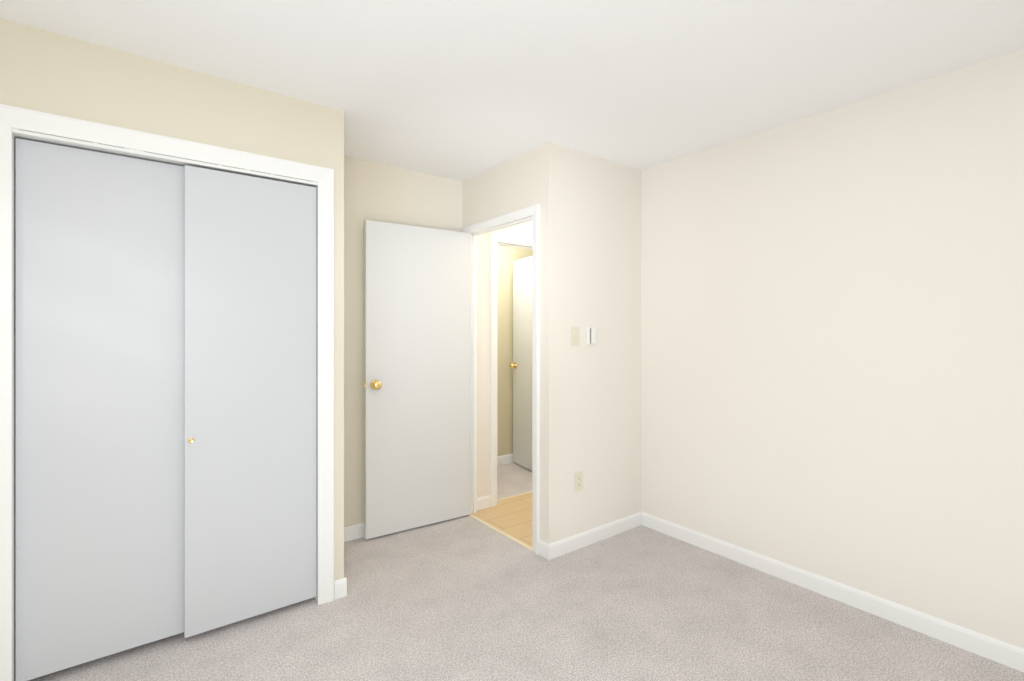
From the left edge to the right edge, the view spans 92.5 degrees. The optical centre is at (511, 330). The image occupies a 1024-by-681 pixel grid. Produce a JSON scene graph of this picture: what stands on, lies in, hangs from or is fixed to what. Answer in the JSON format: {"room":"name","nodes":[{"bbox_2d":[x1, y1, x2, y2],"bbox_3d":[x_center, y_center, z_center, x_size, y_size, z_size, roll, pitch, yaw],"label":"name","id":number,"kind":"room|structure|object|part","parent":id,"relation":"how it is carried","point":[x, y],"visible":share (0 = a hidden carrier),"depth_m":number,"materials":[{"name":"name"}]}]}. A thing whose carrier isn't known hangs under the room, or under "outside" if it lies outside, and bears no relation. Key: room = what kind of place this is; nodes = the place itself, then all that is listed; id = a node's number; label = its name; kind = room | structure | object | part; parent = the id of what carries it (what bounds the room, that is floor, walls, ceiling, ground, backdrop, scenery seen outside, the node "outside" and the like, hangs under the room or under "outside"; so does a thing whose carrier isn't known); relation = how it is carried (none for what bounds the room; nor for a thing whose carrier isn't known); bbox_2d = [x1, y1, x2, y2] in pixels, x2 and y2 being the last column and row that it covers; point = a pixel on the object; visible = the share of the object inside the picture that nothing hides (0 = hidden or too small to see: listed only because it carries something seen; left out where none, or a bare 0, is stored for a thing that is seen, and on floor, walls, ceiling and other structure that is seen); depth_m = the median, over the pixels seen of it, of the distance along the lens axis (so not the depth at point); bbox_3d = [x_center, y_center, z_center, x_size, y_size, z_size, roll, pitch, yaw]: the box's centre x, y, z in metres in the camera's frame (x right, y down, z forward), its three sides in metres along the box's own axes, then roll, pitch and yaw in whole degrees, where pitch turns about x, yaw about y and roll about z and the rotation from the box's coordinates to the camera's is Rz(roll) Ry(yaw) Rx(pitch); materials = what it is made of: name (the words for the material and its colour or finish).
{"room":"empty bedroom","nodes":[
{"label":"empty bedroom","id":0,"kind":"room"},
{"bbox_2d":[0,18,343,580],"bbox_3d":[-1.565,0.114,1.991,1.723,2.440,0.110,0,0,-37],"label":"wall","id":1,"kind":"structure","parent":0,"point":[41,70],"depth_m":2.06,"materials":[{"name":"beige paint"}]},
{"bbox_2d":[15,138,183,680],"bbox_3d":[-1.613,0.295,1.977,0.550,2.007,0.030,0,0,-37],"label":"closet door","id":2,"kind":"structure","parent":1,"relation":"in","point":[99,404],"depth_m":1.94,"materials":[{"name":"white paint"}]},
{"bbox_2d":[12,128,317,186],"bbox_3d":[-1.398,-0.721,2.112,1.063,0.017,0.100,0,0,-37],"label":"trim","id":3,"kind":"structure","parent":1,"relation":"attached to","point":[73,143],"depth_m":2.00,"materials":[{"name":"white paint"}]},
{"bbox_2d":[0,104,333,680],"bbox_3d":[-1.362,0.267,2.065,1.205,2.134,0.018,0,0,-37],"label":"trim","id":4,"kind":"structure","parent":1,"relation":"attached to","point":[11,117],"depth_m":1.99,"materials":[{"name":"white paint"}]},
{"bbox_2d":[184,165,316,637],"bbox_3d":[-1.183,0.301,2.254,0.540,2.010,0.030,0,0,-37],"label":"closet door","id":5,"kind":"structure","parent":1,"relation":"in","point":[250,393],"depth_m":2.23,"materials":[{"name":"white paint"}]},
{"bbox_2d":[334,577,346,598],"bbox_3d":[-1.029,1.290,2.708,0.024,0.088,0.624,0,0,-37],"label":"baseboard","id":6,"kind":"structure","parent":1,"relation":"attached to","point":[340,586],"depth_m":2.45,"materials":[{"name":"white paint"}]},
{"bbox_2d":[344,156,461,526],"bbox_3d":[-1.494,0.114,2.851,2.878,2.440,0.120,0,0,-37],"label":"wall","id":7,"kind":"structure","parent":0,"point":[373,191],"depth_m":3.17,"materials":[{"name":"beige paint"}]},
{"bbox_2d":[344,523,363,541],"bbox_3d":[-0.805,1.290,3.293,1.065,0.088,0.011,0,0,-37],"label":"baseboard","id":8,"kind":"structure","parent":7,"relation":"attached to","point":[356,531],"depth_m":3.13,"materials":[{"name":"white paint"}]},
{"bbox_2d":[468,514,532,550],"bbox_3d":[-0.092,1.332,3.268,0.026,0.004,0.740,0,0,-37],"label":"threshold","id":9,"kind":"object","parent":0,"point":[502,533],"depth_m":3.23,"materials":[{"name":"beige wood"}]},
{"bbox_2d":[471,492,531,546],"bbox_3d":[0.790,1.364,3.919,2.192,0.060,0.983,0,0,-37],"label":"floor","id":10,"kind":"structure","parent":0,"point":[512,516],"depth_m":3.52,"materials":[{"name":"laminate"}]},
{"bbox_2d":[497,491,531,500],"bbox_3d":[0.126,1.332,4.031,0.725,0.004,0.024,0,0,-37],"label":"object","id":11,"kind":"structure","parent":10,"relation":"on","point":[513,496],"depth_m":3.94,"materials":[{"name":"beige wood"}]},
{"bbox_2d":[477,221,531,497],"bbox_3d":[0.526,0.114,4.324,2.122,2.440,0.120,0,0,-37],"label":"wall","id":12,"kind":"structure","parent":0,"point":[524,230],"depth_m":3.69,"materials":[{"name":"beige paint"}]},
{"bbox_2d":[490,233,531,506],"bbox_3d":[0.173,0.295,3.968,0.835,2.077,0.018,0,0,-37],"label":"door frame","id":13,"kind":"structure","parent":12,"relation":"attached to","point":[495,238],"depth_m":3.73,"materials":[{"name":"white paint"}]},
{"bbox_2d":[497,242,531,249],"bbox_3d":[0.132,0.316,4.023,0.755,2.037,0.122,0,0,-37],"label":"trim","id":14,"kind":"structure","parent":12,"relation":"attached to","point":[513,245],"depth_m":3.94,"materials":[{"name":"white paint"}]},
{"bbox_2d":[509,256,531,470],"bbox_3d":[0.199,0.310,4.625,0.167,2.024,0.741,0,0,-28],"label":"door","id":15,"kind":"structure","parent":12,"relation":"in","point":[521,365],"depth_m":4.77,"materials":[{"name":"white paint"}]},
{"bbox_3d":[0.010,0.347,4.874,0.066,0.064,0.064,0,0,-28],"label":"knob","id":16,"kind":"part","parent":15,"relation":"part of","materials":[{"name":"gold metal"}]},
{"bbox_2d":[462,142,557,543],"bbox_3d":[-0.048,0.114,3.269,0.070,2.440,0.966,0,0,-37],"label":"wall","id":17,"kind":"structure","parent":0,"point":[526,179],"depth_m":2.90,"materials":[{"name":"beige paint"}]},
{"bbox_2d":[364,220,470,539],"bbox_3d":[-0.612,0.310,3.320,0.764,2.024,0.147,0,0,-34],"label":"door","id":18,"kind":"structure","parent":17,"relation":"in","point":[417,375],"depth_m":3.29,"materials":[{"name":"white paint"}]},
{"bbox_3d":[-0.859,0.344,3.103,0.064,0.064,0.066,0,0,-34],"label":"knob","id":19,"kind":"part","parent":18,"relation":"part of","materials":[{"name":"gold metal"}]},
{"bbox_2d":[463,204,538,553],"bbox_3d":[-0.099,0.288,3.263,0.018,2.092,0.844,0,0,-37],"label":"door frame","id":20,"kind":"structure","parent":17,"relation":"attached to","point":[533,211],"depth_m":2.95,"materials":[{"name":"white paint"}]},
{"bbox_2d":[471,216,531,512],"bbox_3d":[-0.064,0.306,3.289,0.072,2.055,0.770,0,0,-37],"label":"trim","id":21,"kind":"structure","parent":17,"relation":"attached to","point":[474,235],"depth_m":3.58,"materials":[{"name":"white paint"}]},
{"bbox_2d":[0,0,1023,180],"bbox_3d":[0.140,-1.166,2.357,5.120,0.120,5.020,0,0,-37],"label":"ceiling","id":22,"kind":"structure","parent":0,"point":[460,90],"depth_m":1.98,"materials":[{"name":"white paint"}]},
{"bbox_2d":[497,245,531,455],"bbox_3d":[-0.010,0.114,5.027,2.122,2.440,0.150,0,0,-37],"label":"wall","id":23,"kind":"structure","parent":0,"point":[507,257],"depth_m":4.88,"materials":[{"name":"beige paint"}]},
{"bbox_2d":[497,454,512,465],"bbox_3d":[-0.232,1.290,4.782,1.272,0.088,0.011,0,0,-37],"label":"baseboard","id":24,"kind":"structure","parent":23,"relation":"attached to","point":[505,459],"depth_m":4.90,"materials":[{"name":"white paint"}]},
{"bbox_2d":[28,462,1023,680],"bbox_3d":[0.140,1.364,2.357,5.120,0.060,5.020,0,0,-37],"label":"floor","id":25,"kind":"structure","parent":0,"point":[466,598],"depth_m":2.20,"materials":[{"name":"grey carpet"}]},
{"bbox_2d":[558,144,640,540],"bbox_3d":[1.080,0.114,3.597,2.122,2.440,0.120,0,0,-37],"label":"wall","id":26,"kind":"structure","parent":0,"point":[599,289],"depth_m":3.12,"materials":[{"name":"beige paint"}]},
{"bbox_2d":[571,327,578,345],"bbox_3d":[0.389,0.034,2.986,0.070,0.115,0.016,0,0,-37],"label":"light switch","id":27,"kind":"object","parent":26,"relation":"attached to","point":[574,336],"visible":1,"depth_m":2.98,"materials":[{"name":"beige plastic"}]},
{"bbox_2d":[575,471,582,491],"bbox_3d":[0.410,0.924,3.007,0.070,0.115,0.007,0,0,-37],"label":"electrical outlet","id":28,"kind":"object","parent":26,"relation":"attached to","point":[578,481],"visible":1,"depth_m":3.00,"materials":[{"name":"beige plastic"}]},
{"bbox_2d":[587,327,595,343],"bbox_3d":[0.500,0.029,3.065,0.068,0.110,0.024,0,0,-37],"label":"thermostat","id":29,"kind":"object","parent":26,"relation":"attached to","point":[591,335],"visible":1,"depth_m":3.05,"materials":[{"name":"white plastic"}]},
{"bbox_2d":[542,511,641,559],"bbox_3d":[0.539,1.290,3.111,0.833,0.088,0.024,0,0,-37],"label":"baseboard","id":30,"kind":"structure","parent":26,"relation":"attached to","point":[550,551],"depth_m":3.06,"materials":[{"name":"white paint"}]},
{"bbox_2d":[641,49,1023,648],"bbox_3d":[1.809,0.114,2.275,0.120,2.440,2.867,0,0,-37],"label":"wall","id":31,"kind":"structure","parent":0,"point":[832,344],"depth_m":2.36,"materials":[{"name":"beige paint"}]},
{"bbox_2d":[642,512,1023,672],"bbox_3d":[1.712,1.290,2.296,0.011,0.088,2.717,0,0,-37],"label":"baseboard","id":32,"kind":"structure","parent":31,"relation":"attached to","point":[994,649],"depth_m":2.35,"materials":[{"name":"white paint"}]}
]}

